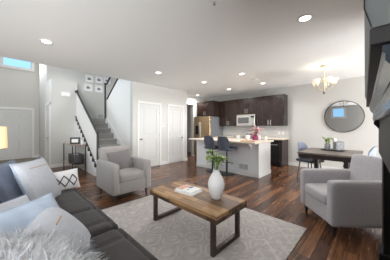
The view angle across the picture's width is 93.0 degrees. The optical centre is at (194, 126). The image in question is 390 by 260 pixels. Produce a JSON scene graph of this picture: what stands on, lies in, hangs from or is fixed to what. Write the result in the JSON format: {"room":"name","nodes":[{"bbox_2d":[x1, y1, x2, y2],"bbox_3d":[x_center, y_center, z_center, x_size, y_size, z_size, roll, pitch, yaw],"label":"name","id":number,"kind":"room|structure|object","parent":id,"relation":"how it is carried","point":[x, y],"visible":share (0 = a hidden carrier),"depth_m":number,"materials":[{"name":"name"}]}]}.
{"room":"living room","nodes":[
{"label":"living room","id":0,"kind":"room"},
{"bbox_2d":[0,63,38,160],"bbox_3d":[-7.787,-1.350,7.018,0.150,5.300,3.000,0,0,44],"label":"wall","id":1,"kind":"structure","parent":0,"point":[18,88],"depth_m":7.62,"materials":[{"name":"grey paint"}]},
{"bbox_2d":[0,107,33,159],"bbox_3d":[-7.206,0.255,7.468,0.085,2.090,1.095,0,0,44],"label":"door","id":2,"kind":"structure","parent":1,"relation":"in","point":[19,122],"depth_m":7.52,"materials":[{"name":"grey wood"}]},
{"bbox_2d":[0,56,33,71],"bbox_3d":[-7.217,-2.655,7.532,0.110,0.630,1.010,0,0,44],"label":"window","id":3,"kind":"structure","parent":1,"relation":"in","point":[4,62],"depth_m":7.52,"materials":[{"name":"white"}]},
{"bbox_2d":[39,64,76,163],"bbox_3d":[-5.409,-1.350,7.196,3.010,5.300,0.710,0,0,44],"label":"wall","id":4,"kind":"structure","parent":0,"point":[63,108],"depth_m":6.18,"materials":[{"name":"grey paint"}]},
{"bbox_2d":[45,102,50,166],"bbox_3d":[-5.029,0.245,6.260,0.980,2.110,0.100,0,0,44],"label":"door","id":5,"kind":"structure","parent":4,"relation":"in","point":[47,105],"depth_m":6.18,"materials":[{"name":"grey wood"}]},
{"bbox_2d":[34,155,69,167],"bbox_3d":[-5.460,1.245,7.133,3.063,0.110,0.725,0,0,41],"label":"baseboard","id":6,"kind":"structure","parent":4,"relation":"attached to","point":[39,156],"depth_m":6.07,"materials":[{"name":"white wood"}]},
{"bbox_2d":[61,92,69,96],"bbox_3d":[-4.294,-1.087,6.145,0.055,0.126,0.250,0,0,44],"label":"door chime","id":7,"kind":"object","parent":4,"relation":"attached to","point":[62,93],"visible":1,"depth_m":6.12,"materials":[{"name":"white plastic"}]},
{"bbox_2d":[50,66,116,117],"bbox_3d":[-4.242,-1.350,7.629,0.120,5.300,2.780,0,0,44],"label":"wall","id":8,"kind":"structure","parent":0,"point":[93,101],"depth_m":7.45,"materials":[{"name":"grey paint"}]},
{"bbox_2d":[84,83,92,91],"bbox_3d":[-4.306,-1.600,7.462,0.020,0.320,0.320,0,0,44],"label":"picture frame","id":9,"kind":"object","parent":8,"relation":"attached to","point":[87,87],"visible":1,"depth_m":7.47,"materials":[{"name":"white"}]},
{"bbox_2d":[85,74,93,82],"bbox_3d":[-4.279,-1.960,7.490,0.020,0.310,0.310,0,0,44],"label":"picture frame","id":10,"kind":"object","parent":8,"relation":"attached to","point":[88,78],"visible":1,"depth_m":7.50,"materials":[{"name":"white"}]},
{"bbox_2d":[95,75,102,83],"bbox_3d":[-4.024,-1.980,7.752,0.020,0.310,0.310,0,0,44],"label":"picture frame","id":11,"kind":"object","parent":8,"relation":"attached to","point":[98,79],"visible":1,"depth_m":7.76,"materials":[{"name":"white"}]},
{"bbox_2d":[95,85,102,92],"bbox_3d":[-4.024,-1.600,7.752,0.020,0.310,0.310,0,0,44],"label":"picture frame","id":12,"kind":"object","parent":8,"relation":"attached to","point":[98,88],"visible":1,"depth_m":7.76,"materials":[{"name":"white"}]},
{"bbox_2d":[97,114,103,118],"bbox_3d":[-3.977,-0.460,7.804,0.016,0.200,0.300,0,0,44],"label":"air vent","id":13,"kind":"object","parent":8,"relation":"in","point":[98,115],"visible":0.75,"depth_m":7.79,"materials":[{"name":"white metal"}]},
{"bbox_2d":[103,76,109,83],"bbox_3d":[-3.801,-2.005,7.981,0.020,0.290,0.290,0,0,44],"label":"picture frame","id":14,"kind":"object","parent":8,"relation":"attached to","point":[105,79],"visible":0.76,"depth_m":7.94,"materials":[{"name":"white"}]},
{"bbox_2d":[107,79,129,145],"bbox_3d":[-2.619,-0.430,6.378,1.850,3.460,0.110,0,0,44],"label":"wall","id":15,"kind":"structure","parent":0,"point":[118,102],"depth_m":6.17,"materials":[{"name":"white paint"}]},
{"bbox_2d":[130,81,186,166],"bbox_3d":[-1.153,-1.350,6.451,0.150,5.300,2.260,0,0,44],"label":"wall","id":16,"kind":"structure","parent":0,"point":[138,91],"depth_m":6.30,"materials":[{"name":"grey paint"}]},
{"bbox_2d":[137,101,160,165],"bbox_3d":[-1.443,0.245,5.982,0.118,2.110,0.891,0,0,44],"label":"door","id":17,"kind":"structure","parent":16,"relation":"in","point":[148,115],"depth_m":6.00,"materials":[{"name":"grey wood"}]},
{"bbox_2d":[161,158,187,164],"bbox_3d":[-1.088,1.245,6.399,0.015,0.110,2.275,0,0,44],"label":"baseboard","id":18,"kind":"structure","parent":16,"relation":"attached to","point":[185,159],"depth_m":6.45,"materials":[{"name":"white wood"}]},
{"bbox_2d":[167,104,183,163],"bbox_3d":[-0.672,0.245,6.774,0.118,2.110,0.809,0,0,44],"label":"door","id":19,"kind":"structure","parent":16,"relation":"in","point":[175,114],"depth_m":6.78,"materials":[{"name":"grey wood"}]},
{"bbox_2d":[0,0,364,97],"bbox_3d":[0.328,-1.440,3.134,11.300,0.120,8.950,0,0,44],"label":"ceiling","id":20,"kind":"structure","parent":0,"point":[191,42],"depth_m":2.92,"materials":[{"name":"white paint"}]},
{"bbox_2d":[39,39,53,43],"bbox_3d":[-2.396,-1.375,2.987,0.184,0.010,0.184,0,0,44],"label":"recessed light","id":21,"kind":"object","parent":20,"relation":"in","point":[45,41],"visible":1,"depth_m":2.97,"materials":[{"name":"white plastic"}]},
{"bbox_2d":[297,14,313,22],"bbox_3d":[1.393,-1.375,2.342,0.184,0.010,0.184,0,0,44],"label":"recessed light","id":22,"kind":"object","parent":20,"relation":"in","point":[306,17],"visible":1,"depth_m":2.34,"materials":[{"name":"white"}]},
{"bbox_2d":[312,64,338,93],"bbox_3d":[2.905,-1.055,4.156,0.511,0.650,0.499,0,0,44],"label":"chandelier","id":23,"kind":"object","parent":20,"relation":"hanging from","point":[326,80],"visible":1,"depth_m":4.09,"materials":[{"name":"white glass"}]},
{"bbox_2d":[1,151,381,259],"bbox_3d":[-1.235,1.330,3.678,14.300,0.060,10.350,0,0,44],"label":"floor","id":24,"kind":"structure","parent":0,"point":[276,194],"depth_m":3.32,"materials":[{"name":"brown wood"}]},
{"bbox_2d":[0,158,35,163],"bbox_3d":[-6.552,1.294,6.745,1.500,0.012,1.170,0,0,44],"label":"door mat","id":25,"kind":"object","parent":24,"relation":"on","point":[29,159],"visible":0.41,"depth_m":7.11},
{"bbox_2d":[63,143,85,171],"bbox_3d":[-3.651,0.900,5.590,1.094,0.800,0.344,0,0,44],"label":"console table","id":26,"kind":"object","parent":24,"relation":"on","point":[80,144],"visible":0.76,"depth_m":5.32,"materials":[{"name":"black metal"}]},
{"bbox_2d":[64,161,84,166],"bbox_3d":[-3.651,1.087,5.590,1.080,0.025,0.330,0,0,44],"label":"shelf","id":27,"kind":"object","parent":26,"relation":"attached to","point":[67,162],"depth_m":5.30,"materials":[{"name":"brown wood"}]},
{"bbox_2d":[70,137,79,143],"bbox_3d":[-3.514,0.402,5.434,0.260,0.200,0.090,0,0,-13],"label":"photo frame","id":28,"kind":"object","parent":26,"relation":"on","point":[73,140],"visible":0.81,"depth_m":5.40,"materials":[{"name":"black metal"}]},
{"bbox_2d":[68,153,83,164],"bbox_3d":[-3.514,0.935,5.469,0.612,0.277,0.275,0,0,44],"label":"wire basket","id":29,"kind":"object","parent":26,"relation":"on","point":[69,154],"visible":0.81,"depth_m":5.34,"materials":[{"name":"grey metal"}]},
{"bbox_2d":[74,156,81,163],"bbox_3d":[-3.512,0.964,5.468,0.500,0.258,0.200,0,0,44],"label":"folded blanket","id":30,"kind":"object","parent":29,"relation":"in","point":[79,158],"visible":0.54,"depth_m":5.31,"materials":[{"name":"grey fabric"}]},
{"bbox_2d":[74,117,122,175],"bbox_3d":[-2.971,0.430,6.679,3.018,1.740,2.110,0,0,44],"label":"staircase","id":31,"kind":"structure","parent":24,"relation":"on","point":[108,136],"depth_m":6.15,"materials":[{"name":"grey carpet"}]},
{"bbox_2d":[75,90,98,167],"bbox_3d":[-3.329,0.015,5.639,2.153,2.570,0.117,0,0,44],"label":"stair railing","id":32,"kind":"object","parent":31,"relation":"attached to","point":[88,130],"visible":0.97,"depth_m":5.44,"materials":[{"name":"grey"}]},
{"bbox_2d":[104,77,117,118],"bbox_3d":[-2.708,-1.418,6.351,1.971,2.194,0.127,0,0,44],"label":"stair railing","id":33,"kind":"object","parent":31,"relation":"on","point":[105,84],"visible":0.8,"depth_m":6.98,"materials":[{"name":"black"}]},
{"bbox_2d":[55,188,157,259],"bbox_3d":[-1.136,0.875,1.284,3.050,0.851,1.156,0,0,44],"label":"sofa","id":34,"kind":"object","parent":24,"relation":"on","point":[117,244],"visible":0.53,"depth_m":1.50,"materials":[{"name":"grey fabric"}]},
{"bbox_2d":[0,159,22,202],"bbox_3d":[-1.886,0.601,1.905,0.258,0.463,0.512,0,0,-20],"label":"throw pillow","id":35,"kind":"object","parent":34,"relation":"on","point":[9,187],"visible":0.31,"depth_m":1.79,"materials":[{"name":"blue fabric"}]},
{"bbox_2d":[0,194,30,211],"bbox_3d":[-1.289,0.700,1.256,0.306,0.312,0.471,0,0,14],"label":"throw pillow","id":36,"kind":"object","parent":34,"relation":"on","point":[25,198],"visible":0.16,"depth_m":1.38,"materials":[{"name":"grey fabric"}]},
{"bbox_2d":[0,193,59,237],"bbox_3d":[-0.977,0.645,1.104,0.297,0.327,0.451,0,0,15],"label":"throw pillow","id":37,"kind":"object","parent":34,"relation":"on","point":[21,215],"visible":0.32,"depth_m":1.09,"materials":[{"name":"blue fabric"}]},
{"bbox_2d":[9,157,61,200],"bbox_3d":[-1.747,0.616,2.076,0.272,0.511,0.556,0,0,-11],"label":"throw pillow","id":38,"kind":"object","parent":34,"relation":"on","point":[35,178],"visible":0.77,"depth_m":1.95,"materials":[{"name":"grey fabric"}]},
{"bbox_2d":[16,207,90,249],"bbox_3d":[-0.844,0.690,1.171,0.305,0.323,0.471,0,0,-26],"label":"throw pillow","id":39,"kind":"object","parent":34,"relation":"on","point":[58,218],"visible":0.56,"depth_m":1.12,"materials":[{"name":"grey fabric"}]},
{"bbox_2d":[0,223,109,259],"bbox_3d":[-0.714,0.667,0.743,0.839,0.470,0.706,0,0,42],"label":"fur throw","id":40,"kind":"object","parent":34,"relation":"on","point":[63,246],"visible":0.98,"depth_m":0.85,"materials":[{"name":"white fur"}]},
{"bbox_2d":[53,168,79,190],"bbox_3d":[-1.727,0.705,2.421,0.136,0.258,0.403,0,0,30],"label":"throw pillow","id":41,"kind":"object","parent":34,"relation":"on","point":[67,179],"visible":0.67,"depth_m":2.44,"materials":[{"name":"white fabric"}]},
{"bbox_2d":[55,188,117,237],"bbox_3d":[-1.482,0.920,1.818,1.490,0.189,0.872,0,0,44],"label":"seat cushion","id":42,"kind":"object","parent":34,"relation":"on","point":[72,201],"depth_m":1.82,"materials":[{"name":"grey fabric"}]},
{"bbox_2d":[90,228,157,259],"bbox_3d":[-0.500,0.920,0.863,1.220,0.189,0.872,0,0,44],"label":"seat cushion","id":43,"kind":"object","parent":34,"relation":"on","point":[116,243],"depth_m":1.29,"materials":[{"name":"grey fabric"}]},
{"bbox_2d":[96,145,150,203],"bbox_3d":[-1.417,0.847,3.632,0.900,0.910,0.757,0,0,44],"label":"armchair","id":44,"kind":"object","parent":24,"relation":"on","point":[114,181],"visible":0.94,"depth_m":3.39,"materials":[{"name":"grey fabric"}]},
{"bbox_2d":[106,149,132,169],"bbox_3d":[-1.450,0.665,3.601,0.188,0.431,0.511,0,0,40],"label":"throw pillow","id":45,"kind":"object","parent":44,"relation":"on","point":[122,158],"visible":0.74,"depth_m":3.57,"materials":[{"name":"grey fabric"}]},
{"bbox_2d":[119,167,144,182],"bbox_3d":[-1.361,0.895,3.577,0.744,0.190,0.480,0,0,44],"label":"seat cushion","id":46,"kind":"object","parent":44,"relation":"on","point":[133,174],"depth_m":3.36,"materials":[{"name":"grey fabric"}]},
{"bbox_2d":[102,195,306,259],"bbox_3d":[-0.503,1.294,2.115,2.430,0.012,3.030,0,0,44],"label":"area rug","id":47,"kind":"object","parent":24,"relation":"on","point":[180,235],"visible":0.54,"depth_m":2.24,"materials":[{"name":"grey carpet"}]},
{"bbox_2d":[150,180,246,257],"bbox_3d":[-0.007,1.069,2.351,1.158,0.438,0.578,0,0,44],"label":"coffee table","id":48,"kind":"object","parent":47,"relation":"on","point":[202,205],"visible":0.95,"depth_m":2.11,"materials":[{"name":"brown wood"}]},
{"bbox_2d":[174,190,201,196],"bbox_3d":[-0.086,0.840,2.435,0.300,0.020,0.220,0,0,37],"label":"magazine","id":49,"kind":"object","parent":48,"relation":"on","point":[178,191],"visible":0.52,"depth_m":2.34,"materials":[{"name":"white paper"}]},
{"bbox_2d":[175,185,200,193],"bbox_3d":[-0.087,0.823,2.456,0.280,0.015,0.210,0,0,41],"label":"magazine","id":50,"kind":"object","parent":49,"relation":"on","point":[189,189],"visible":1,"depth_m":2.43,"materials":[{"name":"white paper"}]},
{"bbox_2d":[178,185,189,189],"bbox_3d":[-0.149,0.816,2.510,0.095,0.001,0.180,0,0,41],"label":"picture","id":51,"kind":"object","parent":50,"relation":"on","point":[183,187],"depth_m":2.49},
{"bbox_2d":[208,169,224,199],"bbox_3d":[0.253,0.677,2.210,0.198,0.345,0.198,0,0,44],"label":"vase","id":52,"kind":"object","parent":48,"relation":"on","point":[216,184],"visible":0.98,"depth_m":2.14,"materials":[{"name":"white ceramic"}]},
{"bbox_2d":[206,149,229,169],"bbox_3d":[0.271,0.402,2.208,0.297,0.248,0.282,0,0,12],"label":"leafy stems","id":53,"kind":"object","parent":52,"relation":"in","point":[218,160],"visible":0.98,"depth_m":2.19,"materials":[{"name":"green plant"}]},
{"bbox_2d":[194,116,222,155],"bbox_3d":[0.585,0.427,8.194,0.900,1.745,0.978,0,0,44],"label":"refrigerator","id":54,"kind":"object","parent":24,"relation":"on","point":[205,125],"visible":0.59,"depth_m":7.89,"materials":[{"name":"grey metal"}]},
{"bbox_2d":[204,136,217,172],"bbox_3d":[0.507,0.775,5.440,0.400,1.050,0.495,0,0,44],"label":"bar stool","id":55,"kind":"object","parent":24,"relation":"on","point":[208,140],"visible":0.73,"depth_m":5.28,"materials":[{"name":"grey fabric"}]},
{"bbox_2d":[217,136,236,175],"bbox_3d":[0.866,0.775,5.091,0.400,1.050,0.495,0,0,44],"label":"bar stool","id":56,"kind":"object","parent":24,"relation":"on","point":[223,142],"visible":0.98,"depth_m":4.96,"materials":[{"name":"fabric"}]},
{"bbox_2d":[188,137,273,177],"bbox_3d":[1.002,0.835,5.597,2.290,0.930,1.140,0,0,44],"label":"kitchen island","id":57,"kind":"object","parent":24,"relation":"on","point":[256,154],"visible":0.78,"depth_m":5.07,"materials":[{"name":"white paint"}]},
{"bbox_2d":[188,137,273,143],"bbox_3d":[1.002,0.393,5.597,2.290,0.045,1.140,0,0,44],"label":"island countertop","id":58,"kind":"structure","parent":57,"relation":"on","point":[231,140],"depth_m":5.07,"materials":[{"name":"stone"}]},
{"bbox_2d":[239,163,248,170],"bbox_3d":[1.312,1.065,4.991,0.300,0.170,0.014,0,0,44],"label":"return vent","id":59,"kind":"object","parent":57,"relation":"attached to","point":[243,166],"visible":1,"depth_m":4.97,"materials":[{"name":"white metal"}]},
{"bbox_3d":[1.696,0.295,5.228,0.170,0.150,0.170,0,0,44],"label":"flower pot","id":60,"kind":"object","parent":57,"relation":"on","visible":0},
{"bbox_2d":[249,126,263,134],"bbox_3d":[1.723,0.111,5.212,0.421,0.269,0.269,0,0,44],"label":"flower bouquet","id":61,"kind":"object","parent":60,"relation":"on","point":[257,130],"visible":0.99,"depth_m":5.20,"materials":[{"name":"pink plant"}]},
{"bbox_2d":[270,140,279,166],"bbox_3d":[2.726,0.863,6.340,0.555,0.875,0.650,0,0,44],"label":"dishwasher","id":62,"kind":"object","parent":24,"relation":"on","point":[274,146],"visible":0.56,"depth_m":6.07,"materials":[{"name":"black metal"}]},
{"bbox_2d":[280,139,287,167],"bbox_3d":[2.967,0.861,6.140,0.050,0.878,0.600,0,0,44],"label":"base cabinet","id":63,"kind":"object","parent":24,"relation":"on","point":[283,143],"visible":0.86,"depth_m":6.01,"materials":[{"name":"brown wood"}]},
{"bbox_2d":[296,142,324,176],"bbox_3d":[2.904,0.851,4.732,0.460,0.902,0.530,0,0,-22],"label":"dining chair","id":64,"kind":"object","parent":24,"relation":"on","point":[301,146],"visible":0.66,"depth_m":4.78,"materials":[{"name":"grey leather"}]},
{"bbox_2d":[297,147,362,168],"bbox_3d":[3.016,0.920,4.111,1.030,0.760,1.200,0,0,44],"label":"dining table","id":65,"kind":"object","parent":24,"relation":"on","point":[317,154],"visible":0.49,"depth_m":3.87,"materials":[{"name":"brown wood"}]},
{"bbox_3d":[3.180,0.529,4.272,0.500,0.022,0.320,0,0,44],"label":"tray","id":66,"kind":"object","parent":65,"relation":"on","visible":0},
{"bbox_2d":[324,144,329,149],"bbox_3d":[3.102,0.462,4.335,0.116,0.140,0.116,0,0,44],"label":"plant pot","id":67,"kind":"object","parent":66,"relation":"on","point":[326,146],"visible":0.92,"depth_m":4.29,"materials":[{"name":"grey ceramic"}]},
{"bbox_2d":[321,136,332,143],"bbox_3d":[3.091,0.328,4.326,0.234,0.210,0.224,0,0,44],"label":"potted plant","id":68,"kind":"object","parent":67,"relation":"in","point":[326,140],"visible":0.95,"depth_m":4.32,"materials":[{"name":"green plant"}]},
{"bbox_2d":[333,141,343,150],"bbox_3d":[3.266,0.432,4.203,0.160,0.200,0.160,0,0,16],"label":"lantern","id":69,"kind":"object","parent":66,"relation":"on","point":[337,145],"visible":0.9,"depth_m":4.14,"materials":[{"name":"grey metal"}]},
{"bbox_2d":[300,154,381,236],"bbox_3d":[2.041,0.847,2.477,0.900,0.910,0.757,0,0,3],"label":"armchair","id":70,"kind":"object","parent":24,"relation":"on","point":[351,197],"visible":0.94,"depth_m":2.18,"materials":[{"name":"grey fabric"}]},
{"bbox_2d":[305,183,326,204],"bbox_3d":[1.963,0.895,2.480,0.744,0.190,0.480,0,0,3],"label":"seat cushion","id":71,"kind":"object","parent":70,"relation":"on","point":[317,192],"depth_m":2.48,"materials":[{"name":"grey fabric"}]},
{"bbox_2d":[343,146,376,167],"bbox_3d":[3.542,0.851,3.977,0.530,0.902,0.460,0,0,44],"label":"dining chair","id":72,"kind":"object","parent":24,"relation":"on","point":[372,152],"visible":0.27,"depth_m":3.75,"materials":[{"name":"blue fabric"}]},
{"bbox_2d":[366,24,389,259],"bbox_3d":[1.200,0.537,0.903,0.530,1.525,1.785,0,0,43],"label":"fireplace","id":73,"kind":"object","parent":24,"relation":"on","point":[378,77],"visible":1,"depth_m":0.88,"materials":[{"name":"stone"}]},
{"bbox_2d":[364,0,389,98],"bbox_3d":[1.144,-0.802,0.886,0.491,1.151,1.687,0,0,43],"label":"panel","id":74,"kind":"object","parent":73,"relation":"on","point":[376,12],"visible":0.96,"depth_m":0.42,"materials":[{"name":"grey paint"}]},
{"bbox_2d":[366,24,389,106],"bbox_3d":[1.200,-0.206,0.903,0.530,0.038,1.785,0,0,43],"label":"mantel shelf","id":75,"kind":"object","parent":73,"relation":"attached to","point":[379,37],"depth_m":0.45,"materials":[{"name":"wood"}]},
{"bbox_3d":[2.387,0.860,6.687,0.365,0.880,0.626,0,0,44],"label":"base cabinet","id":76,"kind":"object","parent":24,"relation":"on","visible":0},
{"bbox_2d":[261,137,288,139],"bbox_3d":[2.619,0.403,6.452,1.025,0.035,0.642,0,0,44],"label":"countertop","id":77,"kind":"structure","parent":76,"relation":"on","point":[268,138],"depth_m":6.19,"materials":[{"name":"stone"}]},
{"bbox_3d":[-2.685,1.026,2.431,0.460,0.551,0.460,0,0,44],"label":"end table","id":78,"kind":"object","parent":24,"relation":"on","visible":0},
{"bbox_2d":[0,127,7,148],"bbox_3d":[-2.685,0.372,2.431,0.316,0.755,0.316,0,0,44],"label":"table lamp","id":79,"kind":"object","parent":78,"relation":"on","point":[3,130],"visible":0.99,"depth_m":2.45,"materials":[{"name":"beige fabric"}]},
{"bbox_2d":[187,95,205,155],"bbox_3d":[-0.002,-0.040,8.150,0.570,2.680,1.880,0,0,44],"label":"wall","id":80,"kind":"structure","parent":0,"point":[192,99],"depth_m":8.39,"materials":[{"name":"grey paint"}]},
{"bbox_2d":[187,102,194,155],"bbox_3d":[-0.357,0.110,8.007,0.020,2.380,0.940,0,0,44],"label":"trim","id":81,"kind":"structure","parent":80,"relation":"attached to","point":[189,103],"depth_m":8.29,"materials":[{"name":"white"}]},
{"bbox_2d":[187,76,381,167],"bbox_3d":[3.379,-0.040,6.269,11.300,2.680,0.140,0,0,44],"label":"wall","id":82,"kind":"structure","parent":0,"point":[307,105],"depth_m":5.75,"materials":[{"name":"grey paint"}]},
{"bbox_2d":[197,101,219,116],"bbox_3d":[0.673,-0.782,8.256,0.970,0.625,0.786,0,0,44],"label":"upper cabinet","id":83,"kind":"object","parent":82,"relation":"attached to","point":[207,108],"visible":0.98,"depth_m":7.92,"materials":[{"name":"brown wood"}]},
{"bbox_2d":[219,99,237,125],"bbox_3d":[1.479,-0.568,7.765,0.860,1.055,0.366,0,0,44],"label":"upper cabinet","id":84,"kind":"object","parent":82,"relation":"attached to","point":[228,109],"visible":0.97,"depth_m":7.65,"materials":[{"name":"brown wood"}]},
{"bbox_2d":[237,97,255,114],"bbox_3d":[2.070,-0.790,7.190,0.780,0.610,0.366,0,0,44],"label":"upper cabinet","id":85,"kind":"object","parent":82,"relation":"attached to","point":[246,105],"visible":0.92,"depth_m":7.05,"materials":[{"name":"brown wood"}]},
{"bbox_2d":[237,114,255,125],"bbox_3d":[2.034,-0.260,7.153,0.756,0.430,0.462,0,0,44],"label":"microwave","id":86,"kind":"object","parent":85,"relation":"attached to","point":[248,119],"visible":0.96,"depth_m":6.97,"materials":[{"name":"silver metal"}]},
{"bbox_2d":[224,126,287,137],"bbox_3d":[2.249,0.170,7.266,2.650,0.420,0.008,0,0,44],"label":"backsplash","id":87,"kind":"structure","parent":82,"relation":"attached to","point":[269,131],"depth_m":7.03,"materials":[{"name":"tile"}]},
{"bbox_2d":[256,94,287,125],"bbox_3d":[2.707,-0.568,6.571,0.985,1.055,0.366,0,0,44],"label":"upper cabinet","id":88,"kind":"object","parent":82,"relation":"attached to","point":[272,110],"visible":1,"depth_m":6.41,"materials":[{"name":"brown wood"}]},
{"bbox_2d":[289,162,343,168],"bbox_3d":[5.246,1.245,4.345,5.700,0.110,0.015,0,0,44],"label":"baseboard","id":89,"kind":"structure","parent":82,"relation":"attached to","point":[290,163],"depth_m":5.95,"materials":[{"name":"white wood"}]},
{"bbox_2d":[324,101,364,131],"bbox_3d":[4.249,-0.300,5.299,0.910,0.910,0.033,0,0,44],"label":"round mirror","id":90,"kind":"object","parent":82,"relation":"attached to","point":[341,116],"visible":1,"depth_m":5.28,"materials":[{"name":"mirror"}]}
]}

